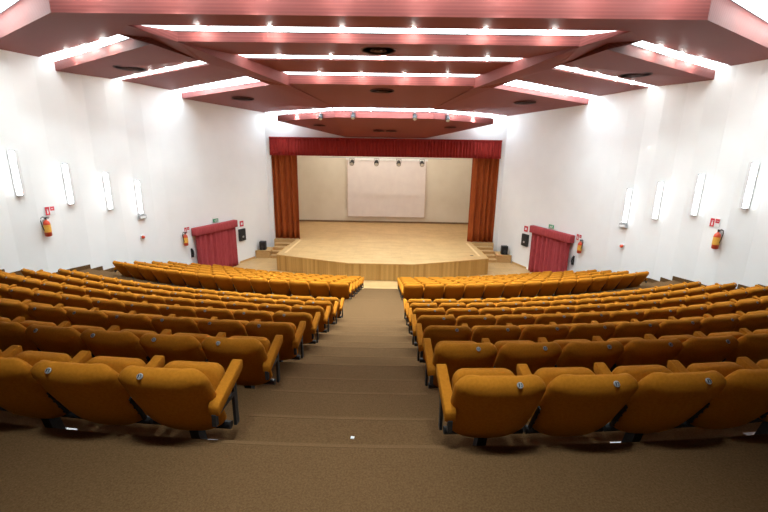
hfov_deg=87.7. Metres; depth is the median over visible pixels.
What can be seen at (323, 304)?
seat
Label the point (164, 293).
seat
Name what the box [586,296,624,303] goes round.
seat
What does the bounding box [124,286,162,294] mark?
seat
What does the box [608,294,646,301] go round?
seat
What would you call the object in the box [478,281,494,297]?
seat
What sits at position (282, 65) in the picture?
ceiling panel
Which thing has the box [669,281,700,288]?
seat
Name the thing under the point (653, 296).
seat
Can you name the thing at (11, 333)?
seat
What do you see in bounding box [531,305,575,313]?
seat
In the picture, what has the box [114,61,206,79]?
ceiling light
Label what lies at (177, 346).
seat
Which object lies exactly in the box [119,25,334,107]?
ceiling beam
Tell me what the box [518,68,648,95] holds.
ceiling panel
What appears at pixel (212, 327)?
seat
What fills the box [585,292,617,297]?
seat
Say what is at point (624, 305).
seat
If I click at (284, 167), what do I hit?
stage curtain
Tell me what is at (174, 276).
seat
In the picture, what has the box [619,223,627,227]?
emergency light
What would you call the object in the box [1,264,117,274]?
baseboard
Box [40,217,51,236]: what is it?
fire extinguisher
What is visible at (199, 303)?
seat
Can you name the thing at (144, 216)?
emergency light
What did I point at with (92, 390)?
seat
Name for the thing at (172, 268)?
seat
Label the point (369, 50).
ceiling vent
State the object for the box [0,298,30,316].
seat
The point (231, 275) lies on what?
seat
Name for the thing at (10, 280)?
seat
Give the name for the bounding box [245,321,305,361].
seat
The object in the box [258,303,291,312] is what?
seat
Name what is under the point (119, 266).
seat
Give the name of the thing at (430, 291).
seat
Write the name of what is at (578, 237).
sign
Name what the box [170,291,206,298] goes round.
seat
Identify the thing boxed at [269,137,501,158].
valance
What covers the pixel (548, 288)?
seat
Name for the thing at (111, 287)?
seat
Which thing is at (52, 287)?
seat
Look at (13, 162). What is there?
diffuser
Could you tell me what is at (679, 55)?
ceiling light
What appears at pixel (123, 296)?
seat
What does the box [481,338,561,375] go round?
seat
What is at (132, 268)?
seat
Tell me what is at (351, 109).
ceiling light
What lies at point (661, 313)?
seat
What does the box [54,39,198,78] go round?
ceiling panel
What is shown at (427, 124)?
ceiling panel
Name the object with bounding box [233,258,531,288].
floor
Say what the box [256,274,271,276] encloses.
seat
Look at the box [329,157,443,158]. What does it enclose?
bar
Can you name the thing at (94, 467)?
floor
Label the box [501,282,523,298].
seat
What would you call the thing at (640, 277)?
seat
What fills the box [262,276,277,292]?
seat
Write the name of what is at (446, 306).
seat
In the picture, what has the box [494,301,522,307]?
seat
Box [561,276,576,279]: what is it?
seat
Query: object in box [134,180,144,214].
wall lamp
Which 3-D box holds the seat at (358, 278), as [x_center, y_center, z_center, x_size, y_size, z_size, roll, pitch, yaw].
[-1.113,1.118,14.935,0.582,0.807,0.477,2,14,4]
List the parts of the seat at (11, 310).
backrest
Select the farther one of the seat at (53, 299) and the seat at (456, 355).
the seat at (53, 299)
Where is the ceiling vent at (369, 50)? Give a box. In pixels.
[361,47,395,54]
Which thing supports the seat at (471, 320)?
on the floor at (94, 467)
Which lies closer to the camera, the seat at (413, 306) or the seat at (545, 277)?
the seat at (413, 306)
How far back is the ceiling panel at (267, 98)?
15.19 m
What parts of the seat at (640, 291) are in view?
backrest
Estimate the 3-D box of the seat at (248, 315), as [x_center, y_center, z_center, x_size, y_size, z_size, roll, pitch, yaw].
[-1.786,0.991,5.710,0.606,0.584,0.494,2,14,5]
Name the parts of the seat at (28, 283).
backrest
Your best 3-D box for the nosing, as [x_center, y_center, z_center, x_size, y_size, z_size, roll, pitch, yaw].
[-0.227,1.262,9.407,1.380,3.530,13.447,1,14,1]
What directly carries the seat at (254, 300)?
on the floor at (94, 467)
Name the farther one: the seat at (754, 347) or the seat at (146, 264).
the seat at (146, 264)
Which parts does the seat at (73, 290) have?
backrest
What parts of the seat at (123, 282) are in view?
backrest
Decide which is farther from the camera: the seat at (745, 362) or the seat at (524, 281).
the seat at (524, 281)
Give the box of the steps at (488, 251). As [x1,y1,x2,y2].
[476,246,496,262]
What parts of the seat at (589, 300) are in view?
backrest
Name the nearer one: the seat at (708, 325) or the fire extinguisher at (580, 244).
the seat at (708, 325)
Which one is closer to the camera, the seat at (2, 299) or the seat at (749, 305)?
the seat at (2, 299)
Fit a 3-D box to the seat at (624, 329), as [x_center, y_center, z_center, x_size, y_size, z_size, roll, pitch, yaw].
[2.878,1.103,4.826,0.589,0.807,0.488,-1,14,-8]
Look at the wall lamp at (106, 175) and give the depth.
13.54 m
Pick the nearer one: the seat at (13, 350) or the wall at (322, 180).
the seat at (13, 350)
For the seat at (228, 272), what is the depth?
13.20 m
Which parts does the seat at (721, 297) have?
backrest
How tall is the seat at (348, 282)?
0.807 m
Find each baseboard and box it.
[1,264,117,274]
[299,220,467,223]
[643,276,766,288]
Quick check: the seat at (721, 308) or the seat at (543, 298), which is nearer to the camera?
the seat at (721, 308)
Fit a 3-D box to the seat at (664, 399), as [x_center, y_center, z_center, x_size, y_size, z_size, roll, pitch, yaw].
[1.754,1.041,2.619,0.589,0.807,0.488,0,14,-5]
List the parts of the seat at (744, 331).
armrest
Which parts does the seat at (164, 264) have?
backrest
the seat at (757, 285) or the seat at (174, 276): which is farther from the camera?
the seat at (174, 276)
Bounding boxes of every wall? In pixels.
[0,49,270,272]
[264,108,507,250]
[297,156,472,222]
[497,59,767,288]
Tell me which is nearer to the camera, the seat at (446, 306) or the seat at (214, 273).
the seat at (446, 306)
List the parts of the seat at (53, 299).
backrest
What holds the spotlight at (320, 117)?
attached to the ceiling panel at (427, 124)
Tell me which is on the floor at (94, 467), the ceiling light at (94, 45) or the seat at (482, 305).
the seat at (482, 305)
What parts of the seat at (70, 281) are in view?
backrest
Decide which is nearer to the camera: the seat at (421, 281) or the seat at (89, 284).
the seat at (89, 284)
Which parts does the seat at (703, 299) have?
backrest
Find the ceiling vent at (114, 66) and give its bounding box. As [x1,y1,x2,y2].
[112,65,145,70]
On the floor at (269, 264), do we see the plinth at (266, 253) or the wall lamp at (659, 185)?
the plinth at (266, 253)
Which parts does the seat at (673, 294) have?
backrest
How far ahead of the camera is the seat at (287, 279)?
11.76 m
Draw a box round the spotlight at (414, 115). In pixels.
[412,112,417,120]
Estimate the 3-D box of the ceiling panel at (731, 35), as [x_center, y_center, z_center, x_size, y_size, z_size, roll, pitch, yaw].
[7.646,-5.190,9.111,5.770,0.860,1.333,-8,17,-33]
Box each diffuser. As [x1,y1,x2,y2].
[9,151,21,194]
[63,164,72,203]
[104,173,111,208]
[136,181,142,213]
[623,189,630,221]
[653,182,661,218]
[692,175,702,214]
[743,163,756,207]
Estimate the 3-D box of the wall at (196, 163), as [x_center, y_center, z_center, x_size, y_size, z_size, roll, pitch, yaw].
[-8.617,-3.212,15.964,0.378,9.000,12.554,6,15,19]
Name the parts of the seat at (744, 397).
armrest, hinge plate, backrest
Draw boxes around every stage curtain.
[271,155,299,238]
[467,158,498,241]
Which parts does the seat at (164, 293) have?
backrest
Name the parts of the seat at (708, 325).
backrest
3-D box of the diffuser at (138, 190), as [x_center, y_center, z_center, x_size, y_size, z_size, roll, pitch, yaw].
[-8.960,-2.145,14.639,0.060,1.200,0.090,7,15,23]
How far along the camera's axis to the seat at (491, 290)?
10.82 m
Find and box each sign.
[44,206,55,215]
[184,227,189,232]
[576,234,581,240]
[709,218,720,227]
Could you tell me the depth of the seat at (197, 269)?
13.67 m
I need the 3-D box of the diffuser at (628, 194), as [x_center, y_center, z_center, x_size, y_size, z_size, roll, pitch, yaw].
[8.744,-1.802,14.403,0.060,1.200,0.090,-5,15,-22]
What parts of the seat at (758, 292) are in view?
backrest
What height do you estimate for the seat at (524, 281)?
0.807 m
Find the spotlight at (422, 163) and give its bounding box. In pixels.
[420,159,424,166]
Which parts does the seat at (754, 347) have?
armrest, backrest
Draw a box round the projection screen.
[346,158,427,217]
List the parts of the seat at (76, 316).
backrest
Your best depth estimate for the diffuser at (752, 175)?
10.78 m
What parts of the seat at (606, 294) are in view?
backrest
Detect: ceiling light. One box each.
[0,0,19,13]
[42,34,130,60]
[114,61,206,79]
[143,25,611,35]
[175,76,260,92]
[241,55,521,61]
[265,108,333,114]
[284,72,478,76]
[334,108,434,111]
[435,109,505,117]
[503,80,595,97]
[555,65,653,86]
[630,41,727,69]
[730,0,767,22]
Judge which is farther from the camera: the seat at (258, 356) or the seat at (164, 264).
the seat at (164, 264)
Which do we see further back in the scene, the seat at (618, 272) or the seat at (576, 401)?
the seat at (618, 272)
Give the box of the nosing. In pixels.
[222,288,443,448]
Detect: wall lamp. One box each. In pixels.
[7,150,26,195]
[61,163,76,204]
[102,172,114,209]
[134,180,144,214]
[621,188,631,222]
[650,181,663,219]
[688,174,704,215]
[739,162,759,208]
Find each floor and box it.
[0,268,767,511]
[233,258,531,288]
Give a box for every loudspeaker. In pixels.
[259,241,266,249]
[500,245,507,254]
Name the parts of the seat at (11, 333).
backrest, armrest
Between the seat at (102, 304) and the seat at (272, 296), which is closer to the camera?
the seat at (102, 304)
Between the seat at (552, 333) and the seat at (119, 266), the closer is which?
the seat at (552, 333)
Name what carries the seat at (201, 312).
on the floor at (94, 467)
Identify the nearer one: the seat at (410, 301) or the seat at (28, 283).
the seat at (28, 283)
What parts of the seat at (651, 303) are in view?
backrest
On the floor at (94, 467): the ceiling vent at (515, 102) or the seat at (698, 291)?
the seat at (698, 291)
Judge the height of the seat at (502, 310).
0.807 m
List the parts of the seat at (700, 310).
backrest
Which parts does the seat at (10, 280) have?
backrest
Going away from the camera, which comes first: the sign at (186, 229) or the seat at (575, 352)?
the seat at (575, 352)
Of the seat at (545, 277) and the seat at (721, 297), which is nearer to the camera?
the seat at (721, 297)
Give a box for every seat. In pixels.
[0,269,15,275]
[0,273,30,285]
[0,283,16,288]
[0,286,38,299]
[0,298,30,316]
[0,300,63,320]
[0,317,24,322]
[0,320,70,351]
[0,345,22,410]
[0,351,91,429]
[4,275,47,287]
[8,287,62,302]
[21,268,55,278]
[22,278,65,290]
[25,324,119,358]
[28,304,98,325]
[30,355,164,424]
[34,271,70,281]
[34,291,89,306]
[41,282,85,293]
[49,274,86,283]
[58,268,88,276]
[62,285,107,296]
[62,295,117,309]
[66,277,103,286]
[66,308,135,329]
[71,271,102,279]
[80,329,171,364]
[84,280,121,289]
[85,274,117,281]
[85,288,130,299]
[92,298,147,312]
[100,277,133,284]
[103,283,141,292]
[107,312,175,333]
[110,291,155,301]
[113,261,137,277]
[117,279,148,286]
[118,359,242,439]
[124,263,149,279]
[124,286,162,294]
[125,301,179,314]
[134,261,156,265]
[135,282,168,288]
[137,265,158,282]
[137,294,181,304]
[139,332,225,365]
[145,263,156,267]
[146,289,184,296]
[151,267,172,284]
[151,315,217,334]
[152,261,162,264]
[154,284,187,290]
[157,265,169,268]
[159,304,212,317]
[162,263,182,266]
[165,269,187,286]
[165,297,209,306]
[169,267,183,270]
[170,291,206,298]
[174,265,185,268]
[174,286,207,293]
[180,271,203,288]
[183,268,197,272]
[186,266,198,270]
[195,289,218,294]
[195,293,230,300]
[195,299,238,308]
[195,307,247,319]
[196,273,219,290]
[197,270,212,273]
[197,318,260,337]
[201,335,282,388]
[212,272,228,274]
[214,274,236,291]
[218,291,241,296]
[221,295,257,302]
[226,271,240,273]
[226,301,268,310]
[228,273,244,276]
[231,276,253,292]
[233,309,283,321]
[241,273,255,275]
[241,292,265,297]
[245,275,261,278]
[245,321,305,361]
[248,297,276,303]
[250,278,271,294]
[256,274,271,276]
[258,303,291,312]
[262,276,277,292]
[265,294,289,299]
[269,279,291,295]
[272,275,287,278]
[273,311,320,344]
[276,299,304,306]
[279,278,296,293]
[289,280,310,295]
[290,295,314,301]
[291,305,330,332]
[297,279,313,294]
[305,300,338,324]
[309,281,330,297]
[315,297,343,317]
[316,280,332,295]
[329,282,352,298]
[335,280,355,296]
[339,279,358,293]
[343,278,360,291]
[346,277,362,289]
[349,276,363,287]
[399,280,417,294]
[400,282,419,297]
[401,284,423,299]
[403,299,431,319]
[405,303,437,325]
[408,307,444,334]
[411,314,455,345]
[416,323,471,362]
[419,280,434,283]
[420,282,438,297]
[423,284,444,299]
[423,338,496,387]
[430,299,456,305]
[435,303,466,313]
[436,364,545,445]
[437,280,451,283]
[441,282,457,297]
[443,284,464,299]
[443,308,478,317]
[449,314,495,328]
[454,280,469,283]
[457,298,482,304]
[459,281,475,297]
[461,324,520,343]
[462,283,484,298]
[467,302,494,309]
[471,307,511,316]
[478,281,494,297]
[481,283,504,299]
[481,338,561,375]
[482,298,506,302]
[485,314,534,325]
[487,279,502,281]
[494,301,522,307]
[495,280,511,283]
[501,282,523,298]
[506,323,568,341]
[507,297,530,301]
[510,306,543,314]
[512,279,528,294]
[513,300,549,306]
[516,364,638,436]
[519,281,541,296]
[521,313,572,324]
[529,278,545,281]
[531,296,554,300]
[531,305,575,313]
[533,276,547,278]
[536,280,559,296]
[538,337,623,373]
[539,299,576,305]
[545,277,561,280]
[549,322,615,340]
[553,279,576,295]
[554,295,576,299]
[556,311,609,323]
[560,304,604,312]
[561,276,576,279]
[562,274,575,277]
[563,298,601,304]
[569,277,592,294]
[575,273,588,276]
[576,275,590,278]
[576,293,597,299]
[585,276,608,292]
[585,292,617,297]
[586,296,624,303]
[588,302,633,310]
[589,309,644,321]
[590,274,603,277]
[591,321,659,338]
[592,336,682,371]
[593,362,726,442]
[600,270,611,273]
[600,274,622,291]
[604,272,616,275]
[604,290,636,295]
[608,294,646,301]
[610,273,635,289]
[614,300,659,309]
[616,270,628,274]
[621,307,676,321]
[622,288,654,294]
[623,271,648,287]
[630,292,667,300]
[631,318,700,338]
[638,286,671,292]
[639,298,684,308]
[644,334,738,367]
[649,290,687,298]
[651,305,706,318]
[654,283,686,290]
[662,295,707,305]
[667,287,705,296]
[667,360,767,428]
[668,315,738,335]
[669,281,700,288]
[679,302,734,316]
[684,292,728,303]
[685,285,721,294]
[693,331,767,363]
[700,282,736,291]
[703,312,767,332]
[704,290,748,300]
[706,299,760,313]
[723,287,766,298]
[730,298,767,310]
[736,310,767,328]
[736,357,767,434]
[739,328,767,334]
[740,284,767,296]
[752,296,767,299]
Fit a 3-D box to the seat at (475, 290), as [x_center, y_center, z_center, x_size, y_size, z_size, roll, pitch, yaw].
[2.416,0.977,10.930,0.576,0.584,0.477,-1,14,-7]
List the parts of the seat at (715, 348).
armrest, backrest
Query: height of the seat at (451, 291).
0.807 m
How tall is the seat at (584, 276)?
0.807 m
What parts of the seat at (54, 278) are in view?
backrest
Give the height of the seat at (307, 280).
0.807 m
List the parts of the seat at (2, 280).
backrest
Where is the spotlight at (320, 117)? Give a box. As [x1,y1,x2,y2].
[318,112,322,119]
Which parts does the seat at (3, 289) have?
backrest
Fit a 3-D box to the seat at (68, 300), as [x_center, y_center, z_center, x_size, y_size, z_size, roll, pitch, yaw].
[-4.514,0.949,6.166,0.589,0.807,0.488,4,14,13]
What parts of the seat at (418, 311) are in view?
armrest, backrest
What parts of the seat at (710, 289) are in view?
backrest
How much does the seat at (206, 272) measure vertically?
0.807 m
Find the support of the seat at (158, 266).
on the floor at (94, 467)
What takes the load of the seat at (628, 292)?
on the floor at (94, 467)
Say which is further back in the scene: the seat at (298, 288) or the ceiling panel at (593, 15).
the seat at (298, 288)
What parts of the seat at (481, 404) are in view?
frame, armrest, leg, backrest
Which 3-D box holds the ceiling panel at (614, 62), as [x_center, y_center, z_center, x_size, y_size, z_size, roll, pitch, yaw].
[7.056,-5.399,10.571,6.334,1.180,1.633,-10,17,-36]
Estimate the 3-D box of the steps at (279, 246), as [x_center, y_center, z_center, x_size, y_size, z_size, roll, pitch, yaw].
[-5.576,-0.314,21.859,0.995,0.620,1.210,1,14,1]
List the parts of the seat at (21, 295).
backrest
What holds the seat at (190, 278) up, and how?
on the floor at (94, 467)
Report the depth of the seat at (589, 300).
7.84 m
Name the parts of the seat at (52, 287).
backrest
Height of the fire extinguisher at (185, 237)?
0.602 m
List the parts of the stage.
panel, panel, panel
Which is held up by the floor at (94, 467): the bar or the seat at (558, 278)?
the seat at (558, 278)
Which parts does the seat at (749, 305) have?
backrest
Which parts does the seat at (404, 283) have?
backrest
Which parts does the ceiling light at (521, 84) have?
edge rail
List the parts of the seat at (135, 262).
backrest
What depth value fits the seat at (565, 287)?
11.26 m
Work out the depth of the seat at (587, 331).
4.48 m
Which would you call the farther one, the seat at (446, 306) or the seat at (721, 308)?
the seat at (446, 306)
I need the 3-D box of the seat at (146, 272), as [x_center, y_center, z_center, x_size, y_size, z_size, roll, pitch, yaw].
[-7.077,0.535,12.094,0.576,0.584,0.477,6,15,21]
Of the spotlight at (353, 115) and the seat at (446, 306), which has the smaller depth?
the seat at (446, 306)
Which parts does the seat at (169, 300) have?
backrest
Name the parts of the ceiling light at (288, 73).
edge rail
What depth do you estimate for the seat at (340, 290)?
10.68 m
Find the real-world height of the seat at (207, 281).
0.584 m
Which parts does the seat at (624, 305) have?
backrest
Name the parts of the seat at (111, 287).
backrest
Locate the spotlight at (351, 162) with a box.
[349,158,353,165]
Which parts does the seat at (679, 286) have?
backrest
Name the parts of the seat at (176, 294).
backrest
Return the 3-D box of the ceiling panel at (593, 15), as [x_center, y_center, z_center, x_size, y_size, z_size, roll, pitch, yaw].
[-0.142,-4.954,7.664,12.200,0.860,0.700,1,14,1]
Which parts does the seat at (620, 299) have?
backrest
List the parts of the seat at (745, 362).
armrest, leg, hinge plate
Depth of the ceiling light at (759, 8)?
7.90 m
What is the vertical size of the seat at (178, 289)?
0.807 m
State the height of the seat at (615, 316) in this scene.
0.584 m
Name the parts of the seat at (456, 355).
frame, armrest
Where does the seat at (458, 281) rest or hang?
on the floor at (94, 467)
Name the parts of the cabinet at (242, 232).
door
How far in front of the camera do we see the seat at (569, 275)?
13.51 m
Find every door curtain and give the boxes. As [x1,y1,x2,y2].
[191,220,237,266]
[528,225,574,272]
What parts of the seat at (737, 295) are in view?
backrest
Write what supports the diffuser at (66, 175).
attached to the wall lamp at (66, 170)
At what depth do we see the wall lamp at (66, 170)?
12.35 m
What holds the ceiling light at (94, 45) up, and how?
attached to the ceiling panel at (99, 62)
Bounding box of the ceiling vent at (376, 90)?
[370,88,393,92]
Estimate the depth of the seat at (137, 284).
9.27 m
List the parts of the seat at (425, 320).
armrest, frame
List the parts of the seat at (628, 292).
backrest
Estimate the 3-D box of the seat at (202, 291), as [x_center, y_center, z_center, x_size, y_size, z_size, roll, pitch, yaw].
[-3.933,0.993,9.143,0.606,0.584,0.494,4,14,11]
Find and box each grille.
[259,242,264,249]
[502,247,507,253]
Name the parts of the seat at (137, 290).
backrest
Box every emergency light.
[138,214,146,218]
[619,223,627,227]
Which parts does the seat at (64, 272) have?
backrest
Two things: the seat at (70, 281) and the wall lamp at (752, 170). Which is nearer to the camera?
the seat at (70, 281)
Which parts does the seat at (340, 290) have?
armrest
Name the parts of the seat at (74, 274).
backrest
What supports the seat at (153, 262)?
on the floor at (94, 467)
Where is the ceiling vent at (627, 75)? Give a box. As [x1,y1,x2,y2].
[619,72,652,77]
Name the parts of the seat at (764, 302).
backrest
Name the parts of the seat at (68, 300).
backrest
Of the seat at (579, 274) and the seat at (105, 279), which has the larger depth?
the seat at (579, 274)
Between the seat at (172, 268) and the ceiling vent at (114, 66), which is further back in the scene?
the seat at (172, 268)
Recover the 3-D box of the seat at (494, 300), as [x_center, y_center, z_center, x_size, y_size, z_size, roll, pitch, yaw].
[2.384,1.157,8.887,0.606,0.584,0.494,-1,14,-7]
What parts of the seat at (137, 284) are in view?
backrest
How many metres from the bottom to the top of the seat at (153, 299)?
0.584 m
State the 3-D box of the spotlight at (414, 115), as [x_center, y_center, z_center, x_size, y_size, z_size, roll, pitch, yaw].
[1.338,-6.045,17.320,0.218,0.342,0.289,1,14,1]
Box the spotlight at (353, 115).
[351,111,355,119]
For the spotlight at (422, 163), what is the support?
hanging from the bar
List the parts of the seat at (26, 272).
backrest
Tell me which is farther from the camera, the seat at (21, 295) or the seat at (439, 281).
the seat at (439, 281)
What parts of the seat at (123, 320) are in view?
backrest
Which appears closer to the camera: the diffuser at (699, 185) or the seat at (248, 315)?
the seat at (248, 315)
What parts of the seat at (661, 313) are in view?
backrest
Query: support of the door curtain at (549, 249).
attached to the wall at (570, 169)
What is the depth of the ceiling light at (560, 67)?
11.06 m
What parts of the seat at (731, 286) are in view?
backrest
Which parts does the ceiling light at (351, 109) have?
edge rail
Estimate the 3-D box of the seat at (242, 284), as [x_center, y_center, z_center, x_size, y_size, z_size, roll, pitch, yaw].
[-3.903,0.812,11.186,0.576,0.584,0.477,4,14,11]
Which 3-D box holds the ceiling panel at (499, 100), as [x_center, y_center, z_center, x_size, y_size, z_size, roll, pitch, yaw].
[4.905,-6.696,16.257,8.445,1.480,4.976,-11,18,-39]
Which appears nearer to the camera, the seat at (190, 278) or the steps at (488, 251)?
the seat at (190, 278)
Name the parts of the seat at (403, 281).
backrest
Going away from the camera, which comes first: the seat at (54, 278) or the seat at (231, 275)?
the seat at (54, 278)
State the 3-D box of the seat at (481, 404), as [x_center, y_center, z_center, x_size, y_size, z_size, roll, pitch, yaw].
[0.647,1.040,2.551,0.595,0.807,0.488,0,14,-2]
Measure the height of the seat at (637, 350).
0.584 m
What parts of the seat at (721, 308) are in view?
backrest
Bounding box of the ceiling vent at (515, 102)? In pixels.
[514,101,535,104]
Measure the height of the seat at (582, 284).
0.584 m
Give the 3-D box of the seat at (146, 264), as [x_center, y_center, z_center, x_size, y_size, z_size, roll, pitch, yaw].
[-7.578,0.601,13.341,0.576,0.807,0.477,7,15,22]
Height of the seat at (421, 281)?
0.584 m
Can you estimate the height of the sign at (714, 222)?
0.260 m
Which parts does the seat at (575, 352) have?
armrest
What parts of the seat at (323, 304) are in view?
armrest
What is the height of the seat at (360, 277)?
0.807 m
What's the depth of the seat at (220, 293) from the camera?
8.78 m
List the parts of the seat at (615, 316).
backrest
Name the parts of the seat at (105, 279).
backrest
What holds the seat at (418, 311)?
on the floor at (94, 467)
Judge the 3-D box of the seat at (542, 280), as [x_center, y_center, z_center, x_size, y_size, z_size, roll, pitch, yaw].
[4.607,0.935,12.322,0.576,0.584,0.477,-2,14,-13]
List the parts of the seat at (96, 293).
backrest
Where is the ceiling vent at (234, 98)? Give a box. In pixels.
[232,97,253,100]
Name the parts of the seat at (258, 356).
frame, armrest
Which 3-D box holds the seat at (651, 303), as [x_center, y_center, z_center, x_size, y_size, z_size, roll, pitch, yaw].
[4.536,1.023,7.180,0.606,0.584,0.494,-2,14,-13]
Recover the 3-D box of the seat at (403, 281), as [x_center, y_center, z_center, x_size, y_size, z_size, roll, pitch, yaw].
[0.784,1.122,12.871,0.582,0.807,0.477,0,14,-2]
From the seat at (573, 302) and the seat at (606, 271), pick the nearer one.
the seat at (573, 302)
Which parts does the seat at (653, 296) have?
backrest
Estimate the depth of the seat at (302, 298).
8.56 m
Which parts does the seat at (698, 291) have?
backrest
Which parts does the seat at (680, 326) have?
backrest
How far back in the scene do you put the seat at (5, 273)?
8.44 m
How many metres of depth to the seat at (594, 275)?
12.65 m
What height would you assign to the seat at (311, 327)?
0.807 m
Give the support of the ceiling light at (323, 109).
attached to the ceiling panel at (267, 98)
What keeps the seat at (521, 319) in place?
on the floor at (94, 467)
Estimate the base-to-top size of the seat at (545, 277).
0.807 m
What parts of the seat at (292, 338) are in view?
frame, armrest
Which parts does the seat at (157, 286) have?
backrest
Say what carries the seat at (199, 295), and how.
on the floor at (94, 467)
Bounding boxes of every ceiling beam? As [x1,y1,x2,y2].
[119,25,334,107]
[434,31,641,109]
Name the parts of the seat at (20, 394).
backrest, leg, hinge plate, armrest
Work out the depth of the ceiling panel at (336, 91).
12.87 m
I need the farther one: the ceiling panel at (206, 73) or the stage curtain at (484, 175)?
the stage curtain at (484, 175)
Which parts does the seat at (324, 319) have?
armrest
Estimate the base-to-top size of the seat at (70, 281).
0.807 m
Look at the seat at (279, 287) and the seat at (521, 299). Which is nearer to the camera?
the seat at (521, 299)
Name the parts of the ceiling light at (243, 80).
edge rail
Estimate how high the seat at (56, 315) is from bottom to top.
0.584 m
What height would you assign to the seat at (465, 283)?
0.584 m
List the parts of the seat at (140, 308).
backrest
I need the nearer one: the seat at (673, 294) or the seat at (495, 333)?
the seat at (495, 333)
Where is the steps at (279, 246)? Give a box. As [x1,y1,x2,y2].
[270,242,290,257]
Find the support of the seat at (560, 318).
on the floor at (94, 467)
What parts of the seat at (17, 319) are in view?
armrest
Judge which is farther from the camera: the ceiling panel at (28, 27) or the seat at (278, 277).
the seat at (278, 277)
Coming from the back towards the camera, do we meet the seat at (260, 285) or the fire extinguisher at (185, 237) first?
the fire extinguisher at (185, 237)
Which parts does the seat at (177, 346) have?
armrest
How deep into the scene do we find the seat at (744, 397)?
2.53 m
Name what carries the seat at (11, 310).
on the floor at (94, 467)
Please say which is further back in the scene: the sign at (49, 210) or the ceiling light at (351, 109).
the ceiling light at (351, 109)
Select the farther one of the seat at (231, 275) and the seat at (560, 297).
the seat at (231, 275)
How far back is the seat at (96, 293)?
7.05 m
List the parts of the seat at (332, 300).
armrest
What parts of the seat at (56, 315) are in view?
backrest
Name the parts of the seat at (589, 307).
backrest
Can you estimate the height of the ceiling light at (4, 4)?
0.110 m
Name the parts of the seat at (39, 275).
backrest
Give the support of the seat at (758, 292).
on the floor at (94, 467)
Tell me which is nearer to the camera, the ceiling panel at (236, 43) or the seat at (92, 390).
the seat at (92, 390)
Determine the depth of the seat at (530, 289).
11.02 m
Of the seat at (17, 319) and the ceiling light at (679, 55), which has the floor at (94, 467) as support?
the seat at (17, 319)
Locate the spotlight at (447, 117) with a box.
[445,114,449,121]
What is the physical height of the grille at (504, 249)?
0.400 m
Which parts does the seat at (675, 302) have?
backrest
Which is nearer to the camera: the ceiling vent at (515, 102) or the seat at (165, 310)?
the seat at (165, 310)
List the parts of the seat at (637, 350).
armrest, backrest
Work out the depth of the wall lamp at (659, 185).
13.29 m
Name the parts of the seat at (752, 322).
backrest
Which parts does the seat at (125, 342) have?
armrest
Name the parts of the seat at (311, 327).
frame, armrest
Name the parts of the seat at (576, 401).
armrest, hinge plate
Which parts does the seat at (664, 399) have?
armrest, hinge plate, leg, backrest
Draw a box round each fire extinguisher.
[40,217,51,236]
[182,232,187,245]
[577,240,582,252]
[711,229,723,248]
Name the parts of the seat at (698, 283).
backrest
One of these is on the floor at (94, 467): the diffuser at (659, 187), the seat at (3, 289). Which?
the seat at (3, 289)
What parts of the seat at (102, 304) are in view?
backrest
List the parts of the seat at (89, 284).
backrest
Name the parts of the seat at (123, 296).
backrest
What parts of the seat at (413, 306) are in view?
armrest, backrest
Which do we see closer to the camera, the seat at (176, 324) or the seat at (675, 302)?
the seat at (176, 324)
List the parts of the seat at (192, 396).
leg, frame, armrest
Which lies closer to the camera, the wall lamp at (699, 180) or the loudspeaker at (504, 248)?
the wall lamp at (699, 180)
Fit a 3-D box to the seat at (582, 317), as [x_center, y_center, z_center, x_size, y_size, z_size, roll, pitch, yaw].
[2.892,1.142,5.866,0.589,0.807,0.488,-1,14,-8]
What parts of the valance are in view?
rail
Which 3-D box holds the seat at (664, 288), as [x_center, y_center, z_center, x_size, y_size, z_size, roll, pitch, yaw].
[6.685,0.982,9.867,0.606,0.584,0.494,-4,15,-19]
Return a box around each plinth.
[256,247,272,257]
[494,251,511,262]
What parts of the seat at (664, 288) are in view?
backrest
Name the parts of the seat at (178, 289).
backrest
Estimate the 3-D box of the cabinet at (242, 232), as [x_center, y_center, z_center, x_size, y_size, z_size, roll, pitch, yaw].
[-7.141,-1.071,20.165,0.112,0.600,0.440,6,15,19]
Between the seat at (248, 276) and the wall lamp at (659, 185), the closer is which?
the seat at (248, 276)
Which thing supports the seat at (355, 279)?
on the floor at (94, 467)
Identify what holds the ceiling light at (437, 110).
attached to the ceiling panel at (499, 100)
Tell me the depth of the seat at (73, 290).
7.19 m
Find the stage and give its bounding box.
[274,221,493,280]
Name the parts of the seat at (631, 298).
backrest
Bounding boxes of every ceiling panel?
[0,0,125,56]
[49,0,710,30]
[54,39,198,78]
[121,64,245,89]
[177,31,580,57]
[181,82,327,112]
[248,58,513,74]
[277,111,493,137]
[289,75,474,108]
[439,85,588,115]
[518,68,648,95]
[562,45,715,85]
[632,0,767,65]
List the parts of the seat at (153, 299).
backrest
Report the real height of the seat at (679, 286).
0.807 m
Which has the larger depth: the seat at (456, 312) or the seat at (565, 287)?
the seat at (565, 287)
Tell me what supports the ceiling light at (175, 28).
attached to the ceiling panel at (236, 43)
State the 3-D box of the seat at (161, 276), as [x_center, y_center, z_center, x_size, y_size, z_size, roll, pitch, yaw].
[-6.562,0.698,11.934,0.576,0.807,0.477,6,15,19]
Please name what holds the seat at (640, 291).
on the floor at (94, 467)
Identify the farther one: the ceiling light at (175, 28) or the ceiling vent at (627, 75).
the ceiling vent at (627, 75)
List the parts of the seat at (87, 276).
backrest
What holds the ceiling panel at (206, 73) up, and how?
attached to the ceiling
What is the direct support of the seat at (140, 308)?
on the floor at (94, 467)
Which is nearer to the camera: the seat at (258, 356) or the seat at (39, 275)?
the seat at (258, 356)
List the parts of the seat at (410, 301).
backrest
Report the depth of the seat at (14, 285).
6.81 m

